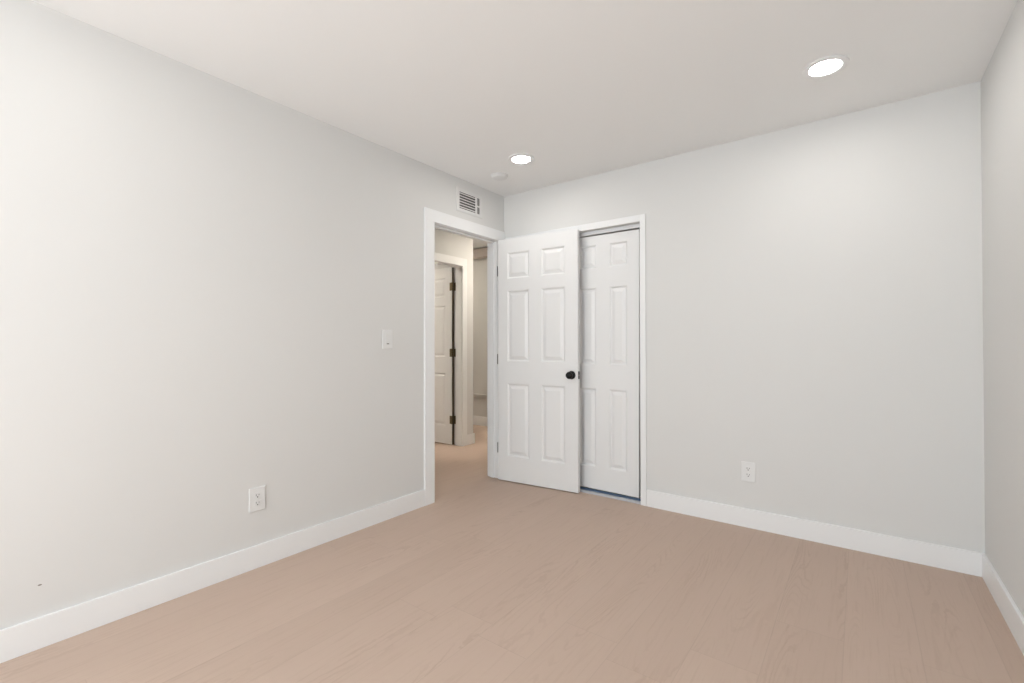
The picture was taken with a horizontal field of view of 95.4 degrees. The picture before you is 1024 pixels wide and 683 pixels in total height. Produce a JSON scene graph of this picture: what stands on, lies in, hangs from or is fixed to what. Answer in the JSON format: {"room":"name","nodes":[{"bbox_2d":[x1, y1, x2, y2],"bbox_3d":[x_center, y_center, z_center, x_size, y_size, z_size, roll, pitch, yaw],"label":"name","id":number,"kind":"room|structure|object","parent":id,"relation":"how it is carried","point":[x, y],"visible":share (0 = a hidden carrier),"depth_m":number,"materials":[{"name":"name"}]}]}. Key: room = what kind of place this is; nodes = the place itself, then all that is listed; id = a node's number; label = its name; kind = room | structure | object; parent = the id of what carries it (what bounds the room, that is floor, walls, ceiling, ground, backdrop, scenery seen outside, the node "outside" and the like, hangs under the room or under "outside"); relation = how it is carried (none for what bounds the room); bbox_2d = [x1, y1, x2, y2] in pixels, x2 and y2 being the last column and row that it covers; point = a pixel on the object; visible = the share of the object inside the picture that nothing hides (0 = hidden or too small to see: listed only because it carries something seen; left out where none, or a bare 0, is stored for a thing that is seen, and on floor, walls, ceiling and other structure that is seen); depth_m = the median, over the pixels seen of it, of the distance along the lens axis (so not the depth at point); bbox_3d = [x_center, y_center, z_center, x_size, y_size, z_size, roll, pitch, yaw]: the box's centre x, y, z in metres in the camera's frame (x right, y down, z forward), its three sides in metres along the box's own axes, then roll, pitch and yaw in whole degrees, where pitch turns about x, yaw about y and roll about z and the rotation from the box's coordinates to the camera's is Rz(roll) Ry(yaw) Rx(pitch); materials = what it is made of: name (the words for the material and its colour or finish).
{"room":"empty bedroom","nodes":[
{"label":"empty bedroom","id":0,"kind":"room"},
{"bbox_2d":[0,0,503,629],"bbox_3d":[-1.156,-0.117,2.704,0.109,2.560,7.146,0,-1,37],"label":"wall","id":1,"kind":"structure","parent":0,"point":[202,274],"depth_m":2.12,"materials":[{"name":"paint"}]},
{"bbox_2d":[0,489,424,662],"bbox_3d":[-1.897,1.097,1.598,0.014,0.116,4.260,0,-1,37],"label":"baseboard","id":2,"kind":"structure","parent":1,"relation":"attached to","point":[20,639],"depth_m":2.11,"materials":[{"name":"paint"}]},
{"bbox_2d":[249,485,264,512],"bbox_3d":[-1.309,0.810,2.393,0.008,0.122,0.081,0,-1,37],"label":"power outlet","id":3,"kind":"object","parent":1,"relation":"attached to","point":[256,495],"visible":1,"depth_m":2.39,"materials":[{"name":"white plastic"}]},
{"bbox_2d":[254,499,260,506],"bbox_3d":[-1.308,0.830,2.392,0.004,0.029,0.034,0,-1,37],"label":"receptacle","id":4,"kind":"object","parent":3,"relation":"attached to","point":[257,502],"depth_m":2.39,"materials":[{"name":"white plastic"}]},
{"bbox_2d":[254,492,260,498],"bbox_3d":[-1.308,0.791,2.392,0.004,0.029,0.034,0,-1,37],"label":"receptacle","id":5,"kind":"object","parent":3,"relation":"attached to","point":[257,495],"depth_m":2.39,"materials":[{"name":"white plastic"}]},
{"bbox_2d":[382,329,392,348],"bbox_3d":[-0.817,-0.015,3.058,0.010,0.126,0.082,0,-1,37],"label":"light switch","id":6,"kind":"object","parent":1,"relation":"attached to","point":[387,335],"visible":1,"depth_m":3.05,"materials":[{"name":"white plastic"}]},
{"bbox_2d":[424,207,504,505],"bbox_3d":[-0.395,0.107,3.722,0.142,2.125,0.930,0,-1,37],"label":"door frame","id":7,"kind":"structure","parent":1,"relation":"attached to","point":[431,216],"depth_m":3.51,"materials":[{"name":"paint"}]},
{"bbox_2d":[497,229,579,492],"bbox_3d":[0.196,0.150,3.773,0.752,2.022,0.164,0,-1,31],"label":"door","id":8,"kind":"structure","parent":7,"relation":"attached to","point":[538,356],"depth_m":3.74,"materials":[{"name":"wood"}]},
{"bbox_2d":[456,187,481,218],"bbox_3d":[-0.337,-1.105,3.716,0.007,0.183,0.299,0,-1,37],"label":"air vent","id":9,"kind":"object","parent":1,"relation":"in","point":[467,202],"visible":1,"depth_m":3.71,"materials":[{"name":"metal"}]},
{"bbox_2d":[435,229,472,434],"bbox_3d":[-3.134,-0.082,3.572,2.085,2.510,6.170,0,-1,37],"label":"wall","id":10,"kind":"structure","parent":0,"point":[446,243],"depth_m":5.35,"materials":[{"name":"paint"}]},
{"bbox_2d":[435,267,455,444],"bbox_3d":[-0.965,0.164,5.527,0.782,2.022,0.045,0,-1,37],"label":"door","id":11,"kind":"structure","parent":10,"relation":"in","point":[445,286],"depth_m":5.38,"materials":[{"name":"wood"}]},
{"bbox_2d":[435,252,466,445],"bbox_3d":[-0.837,0.120,4.981,0.127,2.122,0.916,0,-1,37],"label":"door frame","id":12,"kind":"structure","parent":10,"relation":"attached to","point":[457,269],"depth_m":5.28,"materials":[{"name":"paint"}]},
{"bbox_2d":[467,433,474,444],"bbox_3d":[-0.719,1.127,5.540,0.614,0.116,0.140,0,-1,37],"label":"baseboard","id":13,"kind":"structure","parent":10,"relation":"attached to","point":[470,437],"depth_m":5.35,"materials":[{"name":"paint"}]},
{"bbox_2d":[473,258,486,416],"bbox_3d":[-0.271,-0.062,6.564,3.092,2.510,0.100,0,-1,37],"label":"wall","id":14,"kind":"structure","parent":0,"point":[479,265],"depth_m":6.64,"materials":[{"name":"paint"}]},
{"bbox_2d":[473,247,486,259],"bbox_3d":[-0.332,-1.244,6.494,3.092,0.128,0.100,0,-1,37],"label":"trim","id":15,"kind":"structure","parent":14,"relation":"attached to","point":[480,253],"depth_m":6.54,"materials":[{"name":"paint"}]},
{"bbox_2d":[473,416,486,425],"bbox_3d":[-0.303,1.128,6.509,3.092,0.128,0.014,0,-1,37],"label":"baseboard","id":16,"kind":"structure","parent":14,"relation":"attached to","point":[477,420],"depth_m":6.61,"materials":[{"name":"paint"}]},
{"bbox_2d":[473,393,486,398],"bbox_3d":[-0.310,0.774,6.503,3.092,0.056,0.035,0,-1,37],"label":"trim","id":17,"kind":"structure","parent":14,"relation":"attached to","point":[474,395],"depth_m":6.60,"materials":[{"name":"paint"}]},
{"bbox_2d":[473,239,486,248],"bbox_3d":[-2.404,-1.362,3.720,3.092,0.050,7.026,0,-1,37],"label":"ceiling","id":18,"kind":"structure","parent":0,"point":[477,244],"depth_m":6.33,"materials":[{"name":"paint"}]},
{"bbox_2d":[0,425,1023,682],"bbox_3d":[-1.116,1.193,2.740,6.297,0.060,7.266,0,-1,37],"label":"floor","id":19,"kind":"structure","parent":0,"point":[492,580],"depth_m":1.99,"materials":[{"name":"brown wood"}]},
{"bbox_2d":[580,486,640,504],"bbox_3d":[0.480,1.158,3.719,1.184,0.020,0.112,0,-1,37],"label":"door track","id":20,"kind":"object","parent":19,"relation":"on","point":[582,489],"visible":0.37,"depth_m":3.49,"materials":[{"name":"metal"}]},
{"bbox_2d":[32,0,1017,196],"bbox_3d":[-0.433,-1.317,1.108,2.977,0.050,5.200,0,-1,37],"label":"ceiling","id":21,"kind":"structure","parent":0,"point":[457,88],"depth_m":2.13,"materials":[{"name":"paint"}]},
{"bbox_2d":[491,172,507,180],"bbox_3d":[-0.096,-1.260,3.570,0.132,0.024,0.132,0,-1,37],"label":"smoke detector","id":22,"kind":"object","parent":21,"relation":"attached to","point":[499,176],"visible":1,"depth_m":3.54,"materials":[{"name":"white plastic"}]},
{"bbox_2d":[508,154,533,164],"bbox_3d":[0.064,-1.272,3.251,0.184,0.008,0.184,0,-1,37],"label":"recessed light","id":23,"kind":"object","parent":21,"relation":"in","point":[519,159],"visible":1,"depth_m":3.25,"materials":[{"name":"paint"}]},
{"bbox_2d":[512,156,529,162],"bbox_3d":[0.064,-1.274,3.251,0.123,0.003,0.123,0,-1,37],"label":"diffuser","id":24,"kind":"object","parent":23,"relation":"attached to","point":[515,159],"depth_m":3.25,"materials":[{"name":"white plastic"}]},
{"bbox_2d":[802,55,849,78],"bbox_3d":[1.466,-1.283,2.179,0.184,0.008,0.184,0,-1,37],"label":"recessed light","id":25,"kind":"object","parent":21,"relation":"in","point":[826,66],"visible":1,"depth_m":2.17,"materials":[{"name":"paint"}]},
{"bbox_2d":[810,60,840,74],"bbox_3d":[1.466,-1.284,2.179,0.123,0.003,0.123,0,-1,37],"label":"diffuser","id":26,"kind":"object","parent":25,"relation":"attached to","point":[823,67],"depth_m":2.18,"materials":[{"name":"white plastic"}]},
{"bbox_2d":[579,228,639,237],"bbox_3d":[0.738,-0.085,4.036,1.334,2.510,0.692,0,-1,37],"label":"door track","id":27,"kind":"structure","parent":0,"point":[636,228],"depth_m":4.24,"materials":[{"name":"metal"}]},
{"bbox_2d":[504,81,984,552],"bbox_3d":[1.205,-0.092,3.188,3.097,2.510,0.108,0,-1,37],"label":"wall","id":28,"kind":"structure","parent":0,"point":[814,290],"depth_m":2.69,"materials":[{"name":"paint"}]},
{"bbox_2d":[505,214,646,505],"bbox_3d":[0.448,0.132,3.677,1.255,2.072,0.013,0,-1,37],"label":"trim","id":29,"kind":"structure","parent":28,"relation":"attached to","point":[641,218],"depth_m":3.31,"materials":[{"name":"paint"}]},
{"bbox_2d":[579,224,639,236],"bbox_3d":[0.484,-0.840,3.746,1.184,0.031,0.070,0,-1,37],"label":"door track","id":30,"kind":"object","parent":28,"relation":"attached to","point":[634,226],"depth_m":3.53,"materials":[{"name":"metal"}]},
{"bbox_2d":[579,229,640,497],"bbox_3d":[0.707,0.160,3.570,0.568,1.955,0.034,0,0,37],"label":"door","id":31,"kind":"structure","parent":30,"relation":"hanging from","point":[609,264],"depth_m":3.52,"materials":[{"name":"wood"}]},
{"bbox_2d":[741,461,755,482],"bbox_3d":[1.476,0.814,2.907,0.081,0.122,0.008,0,-1,37],"label":"power outlet","id":32,"kind":"object","parent":28,"relation":"attached to","point":[748,469],"visible":1,"depth_m":2.90,"materials":[{"name":"white plastic"}]},
{"bbox_2d":[646,490,984,576],"bbox_3d":[1.634,1.101,2.784,1.700,0.116,0.014,0,-1,37],"label":"baseboard","id":33,"kind":"structure","parent":28,"relation":"attached to","point":[969,562],"depth_m":2.65,"materials":[{"name":"paint"}]},
{"bbox_2d":[981,0,1023,616],"bbox_3d":[0.774,-0.117,0.123,0.120,2.510,5.320,0,-1,37],"label":"wall","id":34,"kind":"structure","parent":0,"point":[1002,82],"depth_m":1.94,"materials":[{"name":"paint"}]},
{"bbox_2d":[982,554,1023,655],"bbox_3d":[0.754,1.081,0.196,0.014,0.116,5.186,0,-1,37],"label":"baseboard","id":35,"kind":"structure","parent":34,"relation":"attached to","point":[1009,610],"depth_m":1.93,"materials":[{"name":"paint"}]}
]}

